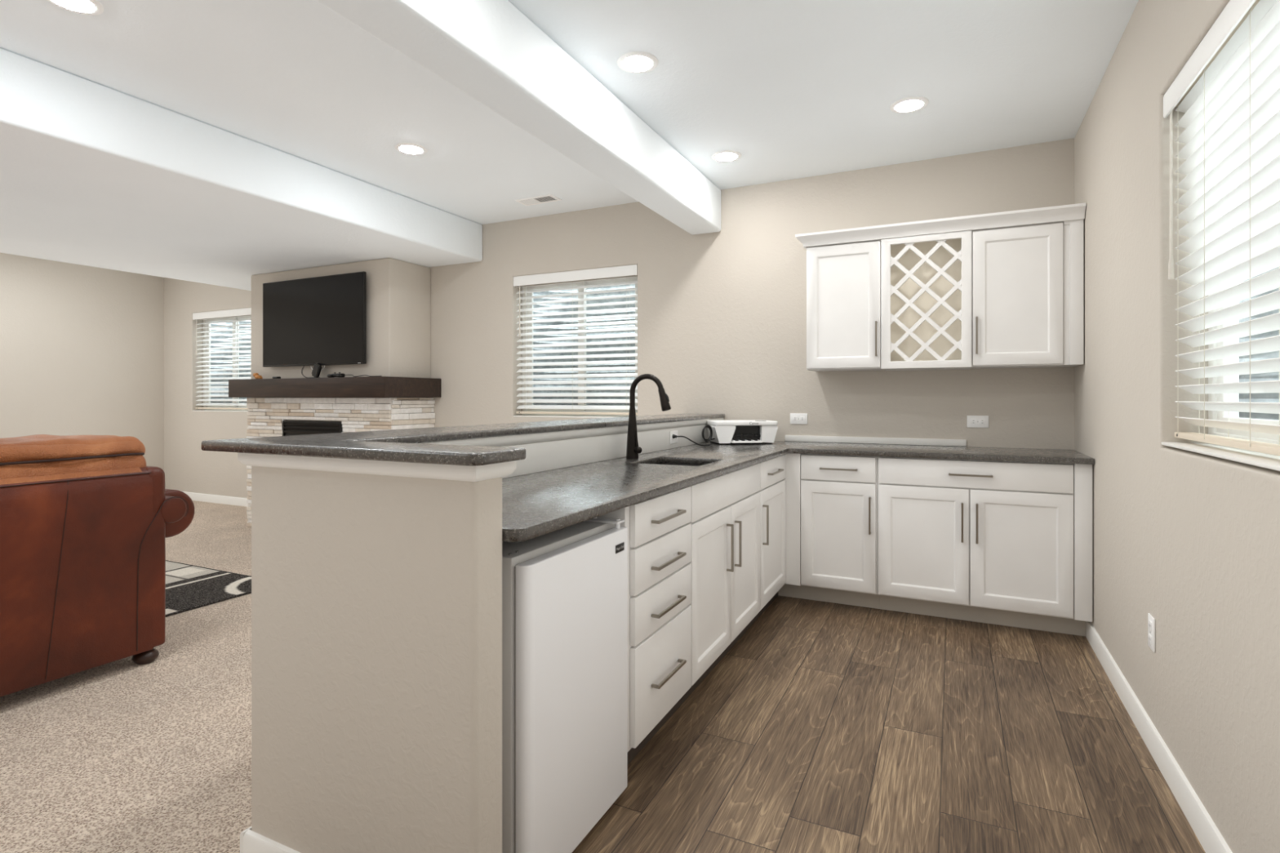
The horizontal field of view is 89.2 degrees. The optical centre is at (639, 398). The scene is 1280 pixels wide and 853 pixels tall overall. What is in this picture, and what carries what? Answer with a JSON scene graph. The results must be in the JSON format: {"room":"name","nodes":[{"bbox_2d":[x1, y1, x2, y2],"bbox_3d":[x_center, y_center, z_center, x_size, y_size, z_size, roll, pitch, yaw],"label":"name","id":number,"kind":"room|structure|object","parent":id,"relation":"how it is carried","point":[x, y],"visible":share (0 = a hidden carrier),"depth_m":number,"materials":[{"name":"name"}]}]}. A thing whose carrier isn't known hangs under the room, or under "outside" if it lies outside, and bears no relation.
{"room":"basement wet bar","nodes":[
{"label":"basement wet bar","id":0,"kind":"room"},
{"bbox_2d":[0,253,164,470],"bbox_3d":[-7.444,-0.132,4.706,0.160,2.674,7.200,0,0,26],"label":"wall","id":1,"kind":"structure","parent":0,"point":[82,347],"depth_m":7.17,"materials":[{"name":"beige paint"}]},
{"bbox_2d":[0,500,251,852],"bbox_3d":[-4.144,1.230,3.112,7.170,0.050,7.200,0,0,26],"label":"floor","id":2,"kind":"structure","parent":0,"point":[123,755],"depth_m":2.28,"materials":[{"name":"beige carpet"}]},
{"bbox_2d":[0,433,195,697],"bbox_3d":[-3.121,0.681,2.227,1.023,1.047,2.573,0,0,26],"label":"leather sofa","id":3,"kind":"object","parent":2,"relation":"on","point":[86,522],"visible":1,"depth_m":2.70,"materials":[{"name":"brown leather"}]},
{"bbox_2d":[0,433,144,462],"bbox_3d":[-2.576,0.231,2.820,0.418,0.148,0.621,0,0,26],"label":"pillow","id":4,"kind":"object","parent":3,"relation":"on","point":[46,448],"depth_m":2.75,"materials":[{"name":"brown leather"}]},
{"bbox_2d":[0,454,147,479],"bbox_3d":[-2.533,0.520,2.801,0.379,0.568,0.624,0,0,26],"label":"cushion","id":5,"kind":"object","parent":3,"relation":"on","point":[11,466],"depth_m":2.70,"materials":[{"name":"brown leather"}]},
{"bbox_2d":[164,560,251,617],"bbox_3d":[-3.943,1.199,3.562,2.400,0.010,2.585,0,0,26],"label":"area rug","id":6,"kind":"object","parent":2,"relation":"on","point":[188,587],"visible":0.19,"depth_m":4.11,"materials":[{"name":"black carpet"}]},
{"bbox_2d":[246,397,435,526],"bbox_3d":[-2.707,0.600,6.003,1.880,1.205,0.740,0,0,26],"label":"fireplace","id":7,"kind":"object","parent":2,"relation":"on","point":[283,409],"visible":0.38,"depth_m":5.63,"materials":[{"name":"stone"}]},
{"bbox_2d":[164,277,251,497],"bbox_3d":[-4.610,-0.132,7.424,2.900,2.674,0.160,0,0,26],"label":"wall","id":8,"kind":"structure","parent":0,"point":[188,468],"depth_m":7.69,"materials":[{"name":"beige paint"}]},
{"bbox_2d":[182,491,248,506],"bbox_3d":[-4.585,1.159,7.315,2.720,0.091,0.014,0,0,26],"label":"baseboard","id":9,"kind":"structure","parent":8,"relation":"attached to","point":[239,501],"depth_m":7.42,"materials":[{"name":"white paint"}]},
{"bbox_2d":[192,315,251,412],"bbox_3d":[-4.737,-0.424,7.505,1.138,1.159,0.186,0,0,26],"label":"window","id":10,"kind":"structure","parent":8,"relation":"in","point":[246,317],"depth_m":7.63,"materials":[{"name":"white plastic"}]},
{"bbox_2d":[192,307,251,409],"bbox_3d":[-4.760,-0.437,7.458,1.132,1.132,0.081,0,0,26],"label":"window blind","id":11,"kind":"object","parent":10,"relation":"attached to","point":[224,314],"visible":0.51,"depth_m":7.48,"materials":[{"name":"white plastic"}]},
{"bbox_2d":[0,48,482,290],"bbox_3d":[-4.250,-1.312,3.163,3.235,0.314,7.200,0,0,26],"label":"soffit beam","id":12,"kind":"structure","parent":0,"point":[92,174],"depth_m":3.94,"materials":[{"name":"paint"}]},
{"bbox_2d":[251,257,431,434],"bbox_3d":[-2.705,0.025,6.027,1.785,2.360,0.700,0,0,26],"label":"wall","id":13,"kind":"structure","parent":0,"point":[398,291],"depth_m":5.51,"materials":[{"name":"beige paint"}]},
{"bbox_2d":[262,271,366,367],"bbox_3d":[-2.848,-0.664,5.668,1.290,0.765,0.069,0,0,26],"label":"television","id":14,"kind":"object","parent":13,"relation":"attached to","point":[321,320],"visible":1,"depth_m":5.61,"materials":[{"name":"black plastic"}]},
{"bbox_2d":[228,376,440,397],"bbox_3d":[-2.769,-0.088,5.837,1.975,0.166,0.633,0,0,26],"label":"mantel shelf","id":15,"kind":"object","parent":13,"relation":"attached to","point":[368,386],"visible":1,"depth_m":5.46,"materials":[{"name":"brown wood"}]},
{"bbox_2d":[253,373,262,378],"bbox_3d":[-3.479,-0.201,5.903,0.100,0.058,0.045,0,0,26],"label":"wooden figurine","id":16,"kind":"object","parent":15,"relation":"on","point":[255,375],"visible":0.91,"depth_m":5.88,"materials":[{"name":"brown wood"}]},
{"bbox_2d":[311,362,321,377],"bbox_3d":[-2.778,-0.237,5.584,0.105,0.131,0.050,0,0,26],"label":"antenna","id":17,"kind":"object","parent":15,"relation":"on","point":[316,371],"visible":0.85,"depth_m":5.57,"materials":[{"name":"black plastic"}]},
{"bbox_2d":[327,372,382,377],"bbox_3d":[-2.365,-0.194,5.357,0.528,0.043,0.084,0,0,22],"label":"game controller","id":18,"kind":"object","parent":15,"relation":"on","point":[338,375],"visible":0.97,"depth_m":5.40,"materials":[{"name":"black plastic"}]},
{"bbox_2d":[251,424,704,852],"bbox_3d":[0.040,0.671,3.002,0.740,1.068,3.300,0,0,26],"label":"wall","id":19,"kind":"structure","parent":0,"point":[376,600],"depth_m":1.48,"materials":[{"name":"beige paint"}]},
{"bbox_2d":[240,826,300,852],"bbox_3d":[0.036,1.159,2.995,0.768,0.091,3.314,0,0,26],"label":"baseboard","id":20,"kind":"structure","parent":19,"relation":"attached to","point":[251,842],"depth_m":1.64,"materials":[{"name":"white paint"}]},
{"bbox_2d":[200,413,724,466],"bbox_3d":[-0.005,0.123,2.994,0.910,0.026,3.351,0,0,26],"label":"countertop","id":21,"kind":"structure","parent":19,"relation":"on","point":[395,445],"depth_m":1.64,"materials":[{"name":"stone"}]},
{"bbox_2d":[237,417,724,481],"bbox_3d":[0.034,0.156,2.989,0.775,0.038,3.308,0,0,26],"label":"trim","id":22,"kind":"structure","parent":19,"relation":"attached to","point":[433,471],"depth_m":1.55,"materials":[{"name":"white paint"}]},
{"bbox_2d":[502,424,708,478],"bbox_3d":[-0.115,0.233,3.133,0.006,0.115,3.196,0,0,26],"label":"backsplash","id":23,"kind":"structure","parent":19,"relation":"attached to","point":[554,455],"depth_m":2.91,"materials":[{"name":"white paint"}]},
{"bbox_2d":[669,431,678,444],"bbox_3d":[0.198,0.227,3.764,0.008,0.072,0.115,0,0,26],"label":"wall outlet","id":24,"kind":"object","parent":23,"relation":"attached to","point":[672,440],"visible":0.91,"depth_m":3.75,"materials":[{"name":"white plastic"}]},
{"bbox_2d":[0,0,1138,277],"bbox_3d":[-3.191,-1.569,2.652,9.606,0.200,7.520,0,0,26],"label":"ceiling","id":25,"kind":"structure","parent":0,"point":[798,89],"depth_m":2.98,"materials":[{"name":"paint"}]},
{"bbox_2d":[46,0,103,15],"bbox_3d":[-2.097,-1.462,2.396,0.182,0.014,0.182,0,0,26],"label":"recessed light","id":26,"kind":"object","parent":25,"relation":"in","point":[89,7],"visible":1,"depth_m":2.42,"materials":[{"name":"white plastic"}]},
{"bbox_2d":[395,142,427,155],"bbox_3d":[-1.349,-1.462,3.826,0.182,0.014,0.182,0,0,26],"label":"recessed light","id":27,"kind":"object","parent":25,"relation":"in","point":[410,148],"visible":1,"depth_m":3.80,"materials":[{"name":"white plastic"}]},
{"bbox_2d":[315,0,720,235],"bbox_3d":[-1.042,-1.319,1.486,0.230,0.300,6.970,0,0,26],"label":"ceiling beam","id":28,"kind":"structure","parent":25,"relation":"attached to","point":[489,51],"depth_m":2.62,"materials":[{"name":"paint"}]},
{"bbox_2d":[514,194,561,205],"bbox_3d":[-0.754,-1.464,4.807,0.320,0.010,0.150,0,0,26],"label":"ceiling vent","id":29,"kind":"object","parent":25,"relation":"in","point":[548,197],"visible":1,"depth_m":4.80,"materials":[{"name":"white plastic"}]},
{"bbox_2d":[617,51,657,73],"bbox_3d":[-0.011,-1.462,2.840,0.182,0.014,0.182,0,0,26],"label":"recessed light","id":30,"kind":"object","parent":25,"relation":"in","point":[633,62],"visible":1,"depth_m":2.82,"materials":[{"name":"white plastic"}]},
{"bbox_2d":[711,150,741,162],"bbox_3d":[0.524,-1.462,3.939,0.182,0.014,0.182,0,0,26],"label":"recessed light","id":31,"kind":"object","parent":25,"relation":"in","point":[725,156],"visible":1,"depth_m":3.92,"materials":[{"name":"white plastic"}]},
{"bbox_2d":[889,96,928,113],"bbox_3d":[1.348,-1.462,3.251,0.182,0.014,0.182,0,0,26],"label":"recessed light","id":32,"kind":"object","parent":25,"relation":"in","point":[908,104],"visible":1,"depth_m":3.23,"materials":[{"name":"white plastic"}]},
{"bbox_2d":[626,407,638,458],"bbox_3d":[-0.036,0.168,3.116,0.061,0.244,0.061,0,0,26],"label":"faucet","id":33,"kind":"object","parent":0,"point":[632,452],"depth_m":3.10,"materials":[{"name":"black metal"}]},
{"bbox_2d":[429,137,1074,449],"bbox_3d":[-0.394,-0.132,5.132,6.726,2.674,0.160,0,0,26],"label":"wall","id":34,"kind":"structure","parent":0,"point":[722,315],"depth_m":4.46,"materials":[{"name":"beige paint"}]},
{"bbox_2d":[513,276,637,417],"bbox_3d":[-0.495,-0.424,5.200,1.143,1.159,0.186,0,0,26],"label":"window","id":35,"kind":"structure","parent":34,"relation":"in","point":[632,279],"depth_m":5.25,"materials":[{"name":"white plastic"}]},
{"bbox_2d":[513,264,637,415],"bbox_3d":[-0.517,-0.437,5.154,1.137,1.132,0.081,0,0,26],"label":"window blind","id":36,"kind":"object","parent":35,"relation":"attached to","point":[627,271],"visible":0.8,"depth_m":5.15,"materials":[{"name":"white plastic"}]},
{"bbox_2d":[790,413,807,424],"bbox_3d":[1.060,0.138,4.336,0.115,0.072,0.008,0,0,26],"label":"wall outlet","id":37,"kind":"object","parent":34,"relation":"attached to","point":[795,418],"visible":1,"depth_m":4.33,"materials":[{"name":"white plastic"}]},
{"bbox_2d":[792,416,797,421],"bbox_3d":[1.038,0.138,4.344,0.031,0.031,0.002,0,0,26],"label":"receptacle","id":38,"kind":"object","parent":37,"relation":"attached to","point":[794,418],"depth_m":4.34,"materials":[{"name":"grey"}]},
{"bbox_2d":[800,416,804,421],"bbox_3d":[1.081,0.138,4.324,0.031,0.031,0.002,0,0,26],"label":"receptacle","id":39,"kind":"object","parent":37,"relation":"attached to","point":[802,418],"depth_m":4.32,"materials":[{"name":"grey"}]},
{"bbox_2d":[806,239,884,371],"bbox_3d":[1.282,-0.560,4.033,0.437,0.770,0.359,0,0,26],"label":"upper cabinet","id":40,"kind":"object","parent":34,"relation":"attached to","point":[843,280],"visible":0.94,"depth_m":3.90,"materials":[{"name":"white paint"}]},
{"bbox_2d":[795,203,1085,249],"bbox_3d":[1.701,-0.966,3.819,1.483,0.071,0.380,0,0,26],"label":"crown molding","id":41,"kind":"structure","parent":40,"relation":"attached to","point":[1072,211],"depth_m":3.62,"materials":[{"name":"white paint"}]},
{"bbox_2d":[880,230,971,370],"bbox_3d":[1.696,-0.558,3.845,0.472,0.774,0.337,0,0,26],"label":"wine rack","id":42,"kind":"object","parent":34,"relation":"attached to","point":[926,280],"visible":1,"depth_m":3.77,"materials":[{"name":"white paint"}]},
{"bbox_2d":[967,415,988,427],"bbox_3d":[2.017,0.141,3.874,0.115,0.072,0.008,0,0,26],"label":"wall outlet","id":43,"kind":"object","parent":34,"relation":"attached to","point":[973,421],"visible":1,"depth_m":3.87,"materials":[{"name":"white plastic"}]},
{"bbox_2d":[970,418,976,424],"bbox_3d":[1.995,0.141,3.882,0.031,0.031,0.002,0,0,26],"label":"receptacle","id":44,"kind":"object","parent":43,"relation":"attached to","point":[973,421],"depth_m":3.88,"materials":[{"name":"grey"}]},
{"bbox_2d":[979,418,985,424],"bbox_3d":[2.037,0.141,3.862,0.031,0.031,0.002,0,0,26],"label":"receptacle","id":45,"kind":"object","parent":43,"relation":"attached to","point":[982,421],"depth_m":3.86,"materials":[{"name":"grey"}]},
{"bbox_2d":[970,219,1083,368],"bbox_3d":[2.138,-0.560,3.620,0.519,0.770,0.359,0,0,26],"label":"upper cabinet","id":46,"kind":"object","parent":34,"relation":"attached to","point":[1027,281],"visible":0.96,"depth_m":3.49,"materials":[{"name":"white paint"}]},
{"bbox_2d":[571,595,1205,852],"bbox_3d":[-0.013,1.230,0.989,2.116,0.050,6.970,0,0,26],"label":"floor","id":47,"kind":"structure","parent":0,"point":[826,727],"depth_m":2.19,"materials":[{"name":"brown wood"}]},
{"bbox_2d":[502,516,627,852],"bbox_3d":[-0.395,0.783,1.852,0.557,0.842,0.519,0,0,26],"label":"mini fridge","id":48,"kind":"object","parent":47,"relation":"on","point":[565,590],"visible":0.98,"depth_m":1.64,"materials":[{"name":"white metal"}]},
{"bbox_2d":[597,485,691,764],"bbox_3d":[-0.157,0.763,2.323,0.595,0.882,0.511,0,0,26],"label":"base cabinet","id":49,"kind":"object","parent":47,"relation":"on","point":[660,531],"visible":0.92,"depth_m":2.16,"materials":[{"name":"white paint"}]},
{"bbox_2d":[672,462,760,714],"bbox_3d":[0.165,0.763,2.988,0.595,0.882,0.964,0,0,26],"label":"base cabinet","id":50,"kind":"object","parent":47,"relation":"on","point":[726,522],"visible":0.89,"depth_m":2.78,"materials":[{"name":"white paint"}]},
{"bbox_2d":[746,453,786,631],"bbox_3d":[0.523,0.763,3.731,0.595,0.882,0.682,0,0,26],"label":"base cabinet","id":51,"kind":"object","parent":47,"relation":"on","point":[773,471],"visible":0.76,"depth_m":3.56,"materials":[{"name":"white paint"}]},
{"bbox_2d":[777,453,879,608],"bbox_3d":[1.154,0.763,3.960,0.604,0.882,0.595,0,0,26],"label":"base cabinet","id":52,"kind":"object","parent":47,"relation":"on","point":[832,500],"visible":0.94,"depth_m":3.71,"materials":[{"name":"white paint"}]},
{"bbox_2d":[877,456,1092,636],"bbox_3d":[1.873,0.763,3.613,0.990,0.882,0.595,0,0,26],"label":"base cabinet","id":53,"kind":"object","parent":47,"relation":"on","point":[1001,543],"visible":0.97,"depth_m":3.36,"materials":[{"name":"white paint"}]},
{"bbox_2d":[502,440,1094,542],"bbox_3d":[0.820,0.306,2.681,2.083,0.030,3.196,0,0,26],"label":"countertop","id":54,"kind":"structure","parent":53,"relation":"on","point":[535,504],"depth_m":2.52,"materials":[{"name":"stone"}]},
{"bbox_2d":[626,373,671,458],"bbox_3d":[0.039,0.088,3.077,0.230,0.406,0.065,0,0,26],"label":"kitchen faucet","id":55,"kind":"object","parent":54,"relation":"on","point":[633,451],"visible":1,"depth_m":3.09,"materials":[{"name":"brown metal"}]},
{"bbox_2d":[653,462,702,466],"bbox_3d":[0.174,0.418,3.003,0.362,0.194,0.382,0,0,26],"label":"bar sink","id":56,"kind":"object","parent":54,"relation":"in","point":[670,464],"visible":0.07,"depth_m":3.19,"materials":[{"name":"black"}]},
{"bbox_2d":[672,419,777,445],"bbox_3d":[0.478,0.217,4.089,0.878,0.147,0.391,0,0,-31],"label":"printer","id":57,"kind":"object","parent":54,"relation":"on","point":[747,431],"visible":1,"depth_m":4.08,"materials":[{"name":"white plastic"}]},
{"bbox_2d":[730,440,762,443],"bbox_3d":[0.666,0.273,4.074,0.195,0.016,0.066,0,0,-8],"label":"paper tray","id":58,"kind":"object","parent":57,"relation":"on","point":[731,441],"depth_m":4.05,"materials":[{"name":"white plastic"}]},
{"bbox_2d":[785,435,966,446],"bbox_3d":[1.469,0.270,4.134,1.090,0.040,0.015,0,0,26],"label":"backsplash strip","id":59,"kind":"object","parent":54,"relation":"on","point":[926,442],"visible":1,"depth_m":4.11,"materials":[{"name":"white paint"}]},
{"bbox_2d":[1074,0,1279,852],"bbox_3d":[1.012,-0.132,0.494,0.160,2.674,6.970,0,0,26],"label":"wall","id":60,"kind":"structure","parent":0,"point":[1189,540],"depth_m":2.14,"materials":[{"name":"beige paint"}]},
{"bbox_2d":[1147,613,1155,653],"bbox_3d":[1.756,0.805,2.228,0.008,0.115,0.072,0,0,26],"label":"wall outlet","id":61,"kind":"object","parent":60,"relation":"attached to","point":[1151,620],"visible":1,"depth_m":2.22,"materials":[{"name":"white plastic"}]},
{"bbox_2d":[1148,619,1151,631],"bbox_3d":[1.754,0.781,2.229,0.002,0.031,0.031,0,0,26],"label":"receptacle","id":62,"kind":"object","parent":61,"relation":"attached to","point":[1149,620],"depth_m":2.23,"materials":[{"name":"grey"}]},
{"bbox_2d":[1148,633,1151,644],"bbox_3d":[1.754,0.829,2.229,0.002,0.031,0.031,0,0,26],"label":"receptacle","id":63,"kind":"object","parent":61,"relation":"attached to","point":[1149,634],"depth_m":2.23,"materials":[{"name":"grey plastic"}]},
{"bbox_2d":[1085,621,1232,852],"bbox_3d":[0.837,1.159,0.332,0.014,0.091,6.525,0,0,26],"label":"baseboard","id":64,"kind":"structure","parent":60,"relation":"attached to","point":[1206,832],"depth_m":2.07,"materials":[{"name":"white paint"}]},
{"bbox_2d":[1161,283,1279,471],"bbox_3d":[1.538,-0.424,1.545,0.186,1.159,1.258,0,0,26],"label":"window","id":65,"kind":"structure","parent":60,"relation":"in","point":[1250,457],"depth_m":1.93,"materials":[{"name":"white plastic"}]},
{"bbox_2d":[1163,0,1279,456],"bbox_3d":[1.495,-0.437,1.565,0.081,1.132,1.252,0,0,26],"label":"window blind","id":66,"kind":"object","parent":65,"relation":"attached to","point":[1228,91],"visible":1,"depth_m":1.73,"materials":[{"name":"white plastic"}]},
{"label":"outside","id":67,"kind":"structure","parent":0,"visible":0},
{"bbox_2d":[1239,266,1279,420],"bbox_3d":[1.992,-0.075,1.325,0.873,1.140,1.606,0,0,26],"label":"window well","id":68,"kind":"object","parent":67,"point":[1264,397],"visible":0.09,"depth_m":2.17,"materials":[{"name":"metal"}]},
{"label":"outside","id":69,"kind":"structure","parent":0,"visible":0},
{"bbox_2d":[533,284,635,405],"bbox_3d":[-0.308,-0.300,5.587,1.491,1.590,0.723,0,0,26],"label":"window well","id":70,"kind":"object","parent":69,"point":[632,286],"visible":0.11,"depth_m":5.99,"materials":[{"name":"metal"}]},
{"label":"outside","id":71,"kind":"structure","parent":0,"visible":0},
{"bbox_2d":[210,320,251,403],"bbox_3d":[-4.551,-0.300,7.891,1.486,1.590,0.723,0,0,26],"label":"window well","id":72,"kind":"object","parent":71,"point":[241,322],"visible":0.04,"depth_m":8.17,"materials":[{"name":"metal"}]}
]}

